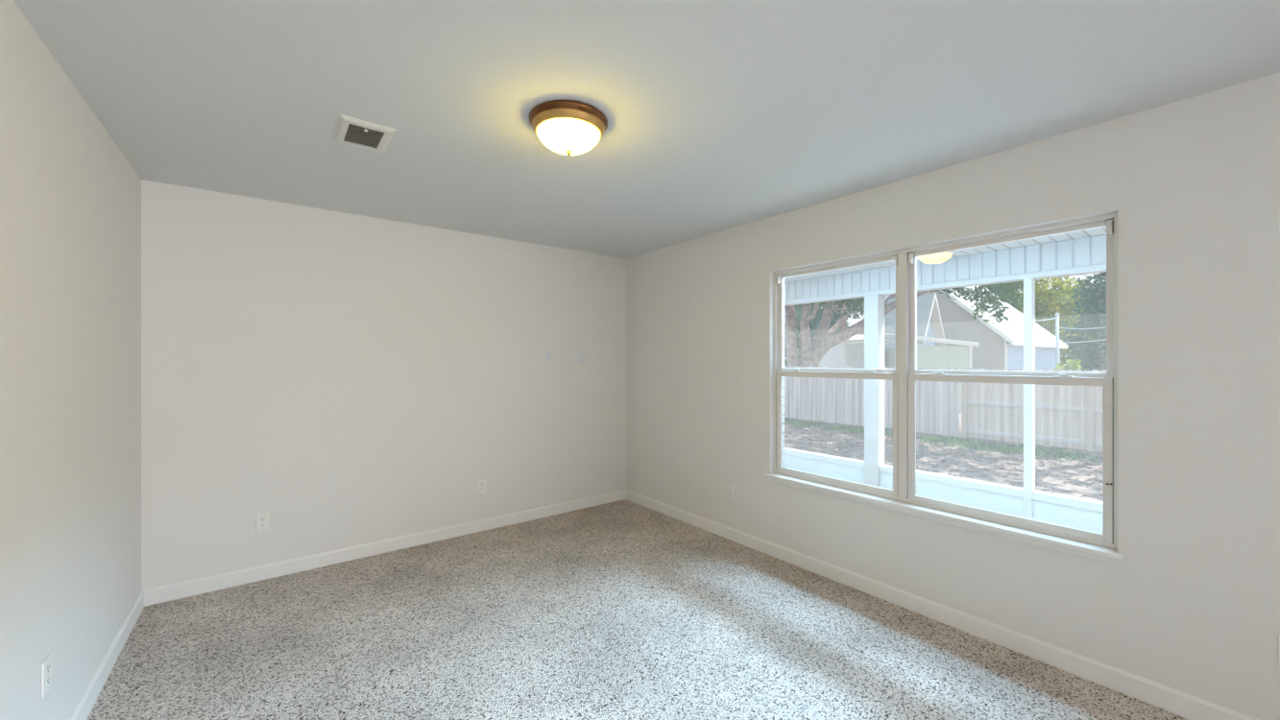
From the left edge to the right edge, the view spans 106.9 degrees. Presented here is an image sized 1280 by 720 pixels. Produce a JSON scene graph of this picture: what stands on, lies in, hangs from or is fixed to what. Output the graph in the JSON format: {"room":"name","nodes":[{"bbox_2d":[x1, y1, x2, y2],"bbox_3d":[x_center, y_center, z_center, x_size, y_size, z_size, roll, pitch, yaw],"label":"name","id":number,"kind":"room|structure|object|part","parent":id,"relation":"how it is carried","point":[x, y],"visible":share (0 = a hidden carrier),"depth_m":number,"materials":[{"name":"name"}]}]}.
{"room":"empty bedroom","nodes":[
{"label":"empty bedroom","id":0,"kind":"room"},
{"bbox_2d":[0,0,141,719],"bbox_3d":[-0.288,0.188,-0.673,0.120,2.440,8.732,0,0,-38],"label":"wall","id":1,"kind":"structure","parent":0,"point":[70,199],"depth_m":1.69,"materials":[{"name":"white paint"}]},
{"bbox_2d":[40,652,50,699],"bbox_3d":[-1.941,1.032,1.553,0.009,0.114,0.070,0,0,-38],"label":"wall outlet","id":2,"kind":"object","parent":1,"relation":"attached to","point":[45,666],"visible":1,"depth_m":1.54,"materials":[{"name":"plastic"}]},
{"bbox_2d":[46,663,49,675],"bbox_3d":[-1.939,1.012,1.554,0.003,0.029,0.033,0,0,-38],"label":"receptacle","id":3,"kind":"object","parent":2,"relation":"attached to","point":[47,664],"depth_m":1.55,"materials":[{"name":"plastic"}]},
{"bbox_2d":[46,676,49,686],"bbox_3d":[-1.939,1.052,1.554,0.003,0.029,0.033,0,0,-38],"label":"receptacle","id":4,"kind":"object","parent":2,"relation":"attached to","point":[47,677],"depth_m":1.55,"materials":[{"name":"plastic"}]},
{"bbox_2d":[69,590,144,719],"bbox_3d":[-0.235,1.362,-0.632,0.014,0.092,8.492,0,0,-38],"label":"baseboard","id":5,"kind":"structure","parent":1,"relation":"attached to","point":[86,702],"depth_m":2.11,"materials":[{"name":"paint"}]},
{"bbox_2d":[141,179,626,590],"bbox_3d":[-1.533,0.188,3.816,3.435,2.440,0.120,0,0,-38],"label":"wall","id":6,"kind":"structure","parent":0,"point":[349,379],"depth_m":3.34,"materials":[{"name":"paint"}]},
{"bbox_2d":[255,511,269,531],"bbox_3d":[-2.418,1.038,3.044,0.070,0.114,0.009,0,0,-38],"label":"wall outlet","id":7,"kind":"object","parent":6,"relation":"attached to","point":[262,520],"visible":1,"depth_m":3.04,"materials":[{"name":"plastic"}]},
{"bbox_2d":[144,489,626,606],"bbox_3d":[-1.492,1.362,3.763,3.407,0.092,0.014,0,0,-38],"label":"baseboard","id":8,"kind":"structure","parent":6,"relation":"attached to","point":[181,590],"depth_m":3.34,"materials":[{"name":"paint"}]},
{"bbox_2d":[477,479,485,494],"bbox_3d":[-1.304,1.042,3.912,0.070,0.114,0.009,0,0,-38],"label":"wall outlet","id":9,"kind":"object","parent":6,"relation":"attached to","point":[481,484],"visible":1,"depth_m":3.91,"materials":[{"name":"plastic"}]},
{"bbox_2d":[86,499,1189,719],"bbox_3d":[1.114,1.468,0.419,3.675,0.120,8.732,0,0,-38],"label":"floor","id":10,"kind":"structure","parent":0,"point":[620,610],"depth_m":2.32,"materials":[{"name":"carpet"}]},
{"bbox_2d":[13,0,1279,258],"bbox_3d":[1.114,-1.092,0.419,3.675,0.120,8.732,0,0,-38],"label":"ceiling","id":11,"kind":"structure","parent":0,"point":[721,115],"depth_m":1.78,"materials":[{"name":"white paint"}]},
{"bbox_2d":[332,114,396,152],"bbox_3d":[-1.264,-1.021,2.172,0.214,0.022,0.300,0,0,-38],"label":"ceiling vent","id":12,"kind":"object","parent":11,"relation":"in","point":[350,131],"visible":1,"depth_m":2.15,"materials":[{"name":"metal"}]},
{"bbox_2d":[529,99,607,155],"bbox_3d":[-0.306,-0.956,2.040,0.334,0.152,0.334,0,0,-38],"label":"ceiling light","id":13,"kind":"object","parent":11,"relation":"attached to","point":[565,127],"visible":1,"depth_m":1.95,"materials":[{"name":"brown glass"}]},
{"bbox_3d":[-0.306,-0.939,2.040,0.267,0.086,0.267,0,0,-38],"label":"lamp shade","id":14,"kind":"part","parent":13,"relation":"part of","materials":[{"name":"white glass"}]},
{"bbox_2d":[782,376,784,467],"bbox_3d":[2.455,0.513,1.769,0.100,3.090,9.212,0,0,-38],"label":"window frame","id":15,"kind":"structure","parent":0,"point":[783,376],"depth_m":3.59,"materials":[{"name":"white paint"}]},
{"bbox_2d":[626,72,1279,719],"bbox_3d":[2.516,0.188,1.512,0.120,2.440,8.732,0,0,-38],"label":"wall","id":16,"kind":"structure","parent":0,"point":[1192,607],"depth_m":2.01,"materials":[{"name":"white paint"}]},
{"bbox_2d":[731,485,739,502],"bbox_3d":[0.741,1.038,3.684,0.009,0.114,0.070,0,0,-38],"label":"wall outlet","id":17,"kind":"object","parent":16,"relation":"attached to","point":[735,490],"visible":1,"depth_m":3.68,"materials":[{"name":"plastic"}]},
{"bbox_2d":[625,489,1258,719],"bbox_3d":[2.463,1.362,1.471,0.014,0.092,8.492,0,0,-38],"label":"baseboard","id":18,"kind":"structure","parent":16,"relation":"attached to","point":[1187,706],"depth_m":2.37,"materials":[{"name":"paint"}]},
{"bbox_2d":[765,212,1125,565],"bbox_3d":[1.524,0.115,2.757,0.145,1.514,1.833,0,0,-38],"label":"window","id":19,"kind":"structure","parent":16,"relation":"in","point":[903,498],"depth_m":2.59,"materials":[{"name":"plastic"}]},
{"bbox_3d":[1.260,0.440,3.122,0.034,0.724,0.844,0,0,-38],"label":"sash","id":20,"kind":"part","parent":19,"relation":"part of","materials":[{"name":"plastic"}]},
{"bbox_3d":[1.287,-0.266,3.142,0.030,0.712,0.854,0,0,-38],"label":"sash","id":21,"kind":"part","parent":19,"relation":"part of","materials":[{"name":"glass"}]},
{"bbox_3d":[1.813,0.440,2.412,0.034,0.724,0.844,0,0,-38],"label":"sash","id":22,"kind":"part","parent":19,"relation":"part of","materials":[{"name":"plastic"}]},
{"bbox_3d":[1.840,-0.266,2.433,0.030,0.712,0.854,0,0,-38],"label":"sash","id":23,"kind":"part","parent":19,"relation":"part of","materials":[{"name":"glass"}]},
{"bbox_2d":[1277,633,1279,666],"bbox_3d":[2.308,1.038,1.674,0.009,0.114,0.070,0,0,-38],"label":"wall outlet","id":24,"kind":"object","parent":16,"relation":"attached to","point":[1278,635],"visible":1,"depth_m":1.70,"materials":[{"name":"plastic"}]},
{"label":"outside","id":25,"kind":"structure","parent":0,"visible":0},
{"bbox_2d":[782,386,1102,500],"bbox_3d":[21.336,2.188,48.327,86.926,0.300,130.000,0,0,-38],"label":"ground","id":26,"kind":"structure","parent":25,"point":[1094,488],"depth_m":9.73,"materials":[{"name":"brown soil"}]},
{"bbox_2d":[784,304,822,366],"bbox_3d":[16.899,-3.039,51.676,6.760,10.938,8.661,0,0,-8],"label":"leafy tree","id":27,"kind":"object","parent":26,"relation":"on","point":[795,306],"visible":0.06,"depth_m":50.78,"materials":[{"name":"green plant"}]},
{"bbox_2d":[784,297,864,365],"bbox_3d":[16.800,-2.584,40.396,9.661,10.052,7.808,0,0,-38],"label":"leafy tree","id":28,"kind":"object","parent":26,"relation":"on","point":[814,322],"visible":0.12,"depth_m":39.61,"materials":[{"name":"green plant"}]},
{"bbox_2d":[812,334,888,367],"bbox_3d":[9.386,0.386,21.480,1.878,3.303,3.440,0,0,0],"label":"garden shed","id":29,"kind":"object","parent":26,"relation":"on","point":[851,352],"visible":0.26,"depth_m":20.00,"materials":[{"name":"grey"}]},
{"bbox_2d":[782,365,959,436],"bbox_3d":[5.650,1.161,16.277,0.175,1.954,9.270,0,0,-38],"label":"wooden fence","id":30,"kind":"object","parent":26,"relation":"on","point":[834,400],"visible":0.35,"depth_m":14.77,"materials":[{"name":"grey wood"}]},
{"bbox_2d":[784,281,1023,366],"bbox_3d":[8.850,-2.737,15.549,12.392,9.783,17.698,0,0,-38],"label":"oak tree","id":31,"kind":"object","parent":26,"relation":"on","point":[812,352],"visible":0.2,"depth_m":17.93,"materials":[{"name":"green plant"}]},
{"bbox_2d":[884,292,945,348],"bbox_3d":[13.452,-0.586,23.557,2.280,5.249,2.240,0,0,-35],"label":"outbuilding","id":32,"kind":"structure","parent":26,"relation":"on","point":[929,318],"depth_m":23.07,"materials":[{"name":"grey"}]},
{"bbox_2d":[884,333,979,412],"bbox_3d":[11.676,0.380,19.980,2.733,3.317,3.440,0,0,0],"label":"garden shed","id":33,"kind":"object","parent":26,"relation":"on","point":[960,357],"visible":0.29,"depth_m":18.49,"materials":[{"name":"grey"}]},
{"bbox_2d":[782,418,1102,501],"bbox_3d":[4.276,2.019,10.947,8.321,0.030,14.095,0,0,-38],"label":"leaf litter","id":34,"kind":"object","parent":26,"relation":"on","point":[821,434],"visible":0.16,"depth_m":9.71,"materials":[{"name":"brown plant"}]},
{"bbox_2d":[783,416,1102,464],"bbox_3d":[6.510,1.973,12.985,2.352,0.130,14.657,0,0,-38],"label":"weeds","id":35,"kind":"object","parent":26,"relation":"on","point":[888,432],"visible":0.4,"depth_m":11.30,"materials":[{"name":"plant"}]},
{"bbox_2d":[782,226,1106,533],"bbox_3d":[2.786,0.473,3.439,2.476,3.130,8.600,0,0,-38],"label":"porch","id":36,"kind":"object","parent":26,"relation":"on","point":[1082,252],"visible":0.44,"depth_m":4.37,"materials":[{"name":"wood"}]},
{"bbox_3d":[2.507,0.418,5.079,0.150,2.220,0.150,0,0,-38],"label":"post","id":37,"kind":"part","parent":36,"relation":"part of","materials":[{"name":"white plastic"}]},
{"bbox_3d":[3.408,1.141,3.924,0.096,0.065,8.400,0,0,-38],"label":"rail","id":38,"kind":"part","parent":36,"relation":"part of","materials":[{"name":"white wood"}]},
{"bbox_3d":[3.408,-0.712,3.924,0.120,0.050,8.400,0,0,-38],"label":"header rail","id":39,"kind":"part","parent":36,"relation":"part of","materials":[{"name":"white plastic"}]},
{"bbox_2d":[837,285,1068,370],"bbox_3d":[18.567,-1.447,28.216,10.620,6.970,8.520,0,0,-38],"label":"house","id":40,"kind":"structure","parent":26,"relation":"on","point":[1001,344],"depth_m":23.50,"materials":[{"name":"beige"}]},
{"bbox_2d":[985,280,1067,368],"bbox_3d":[40.536,-4.040,52.617,9.936,13.253,10.725,0,0,18],"label":"leafy tree","id":41,"kind":"object","parent":26,"relation":"on","point":[1015,304],"visible":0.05,"depth_m":49.75,"materials":[{"name":"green plant"}]},
{"bbox_2d":[961,367,1106,452],"bbox_3d":[10.921,1.166,9.583,0.160,1.944,7.690,0,0,-38],"label":"wooden fence","id":42,"kind":"object","parent":26,"relation":"on","point":[989,411],"visible":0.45,"depth_m":11.40,"materials":[{"name":"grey wood"}]},
{"bbox_3d":[8.573,1.223,12.539,0.090,1.830,0.110,0,0,-38],"label":"post","id":43,"kind":"part","parent":42,"relation":"part of","materials":[{"name":"grey wood"}]},
{"bbox_3d":[10.945,1.108,9.602,0.040,0.090,7.690,0,0,-38],"label":"rail","id":44,"kind":"part","parent":42,"relation":"part of","materials":[{"name":"grey wood"}]},
{"bbox_3d":[10.945,1.868,9.602,0.040,0.090,7.690,0,0,-38],"label":"rail","id":45,"kind":"part","parent":42,"relation":"part of","materials":[{"name":"grey wood"}]},
{"bbox_3d":[10.073,1.223,10.615,0.090,1.830,0.110,0,0,-38],"label":"post","id":46,"kind":"part","parent":42,"relation":"part of","materials":[{"name":"grey wood"}]},
{"bbox_2d":[1055,313,1059,397],"bbox_3d":[22.765,-0.247,25.900,0.200,4.670,0.200,0,0,-38],"label":"mast","id":47,"kind":"object","parent":26,"relation":"on","point":[1056,314],"visible":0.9,"depth_m":25.84,"materials":[{"name":"white metal"}]},
{"bbox_2d":[1059,326,1106,329],"bbox_3d":[24.118,-1.875,24.949,3.229,0.461,0.044,0,0,36],"label":"utility wire","id":48,"kind":"object","parent":47,"relation":"attached to","point":[1104,326],"visible":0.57,"depth_m":25.30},
{"bbox_2d":[1068,338,1106,342],"bbox_3d":[23.058,-1.086,23.948,0.044,0.357,3.934,0,0,-7],"label":"utility wire","id":49,"kind":"object","parent":47,"relation":"attached to","point":[1104,339],"visible":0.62,"depth_m":24.41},
{"bbox_2d":[1014,276,1106,368],"bbox_3d":[35.318,-2.798,41.212,6.936,10.479,8.302,0,0,-38],"label":"leafy tree","id":50,"kind":"object","parent":26,"relation":"on","point":[1051,300],"visible":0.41,"depth_m":39.82,"materials":[{"name":"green plant"}]},
{"bbox_2d":[1053,359,1082,393],"bbox_3d":[21.565,1.006,24.001,1.261,2.168,1.194,0,0,-38],"label":"shrub","id":51,"kind":"object","parent":26,"relation":"on","point":[1073,365],"visible":0.25,"depth_m":23.83,"materials":[{"name":"green plant"}]},
{"bbox_2d":[1045,281,1105,365],"bbox_3d":[48.340,-3.016,52.335,7.319,11.005,7.035,0,0,-38],"label":"leafy tree","id":52,"kind":"object","parent":26,"relation":"on","point":[1073,281],"visible":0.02,"depth_m":51.08,"materials":[{"name":"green plant"}]},
{"bbox_2d":[1053,272,1106,389],"bbox_3d":[31.657,-3.274,31.870,5.866,11.582,7.547,0,0,2],"label":"leafy tree","id":53,"kind":"object","parent":26,"relation":"on","point":[1098,312],"visible":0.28,"depth_m":32.07,"materials":[{"name":"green plant"}]}
]}

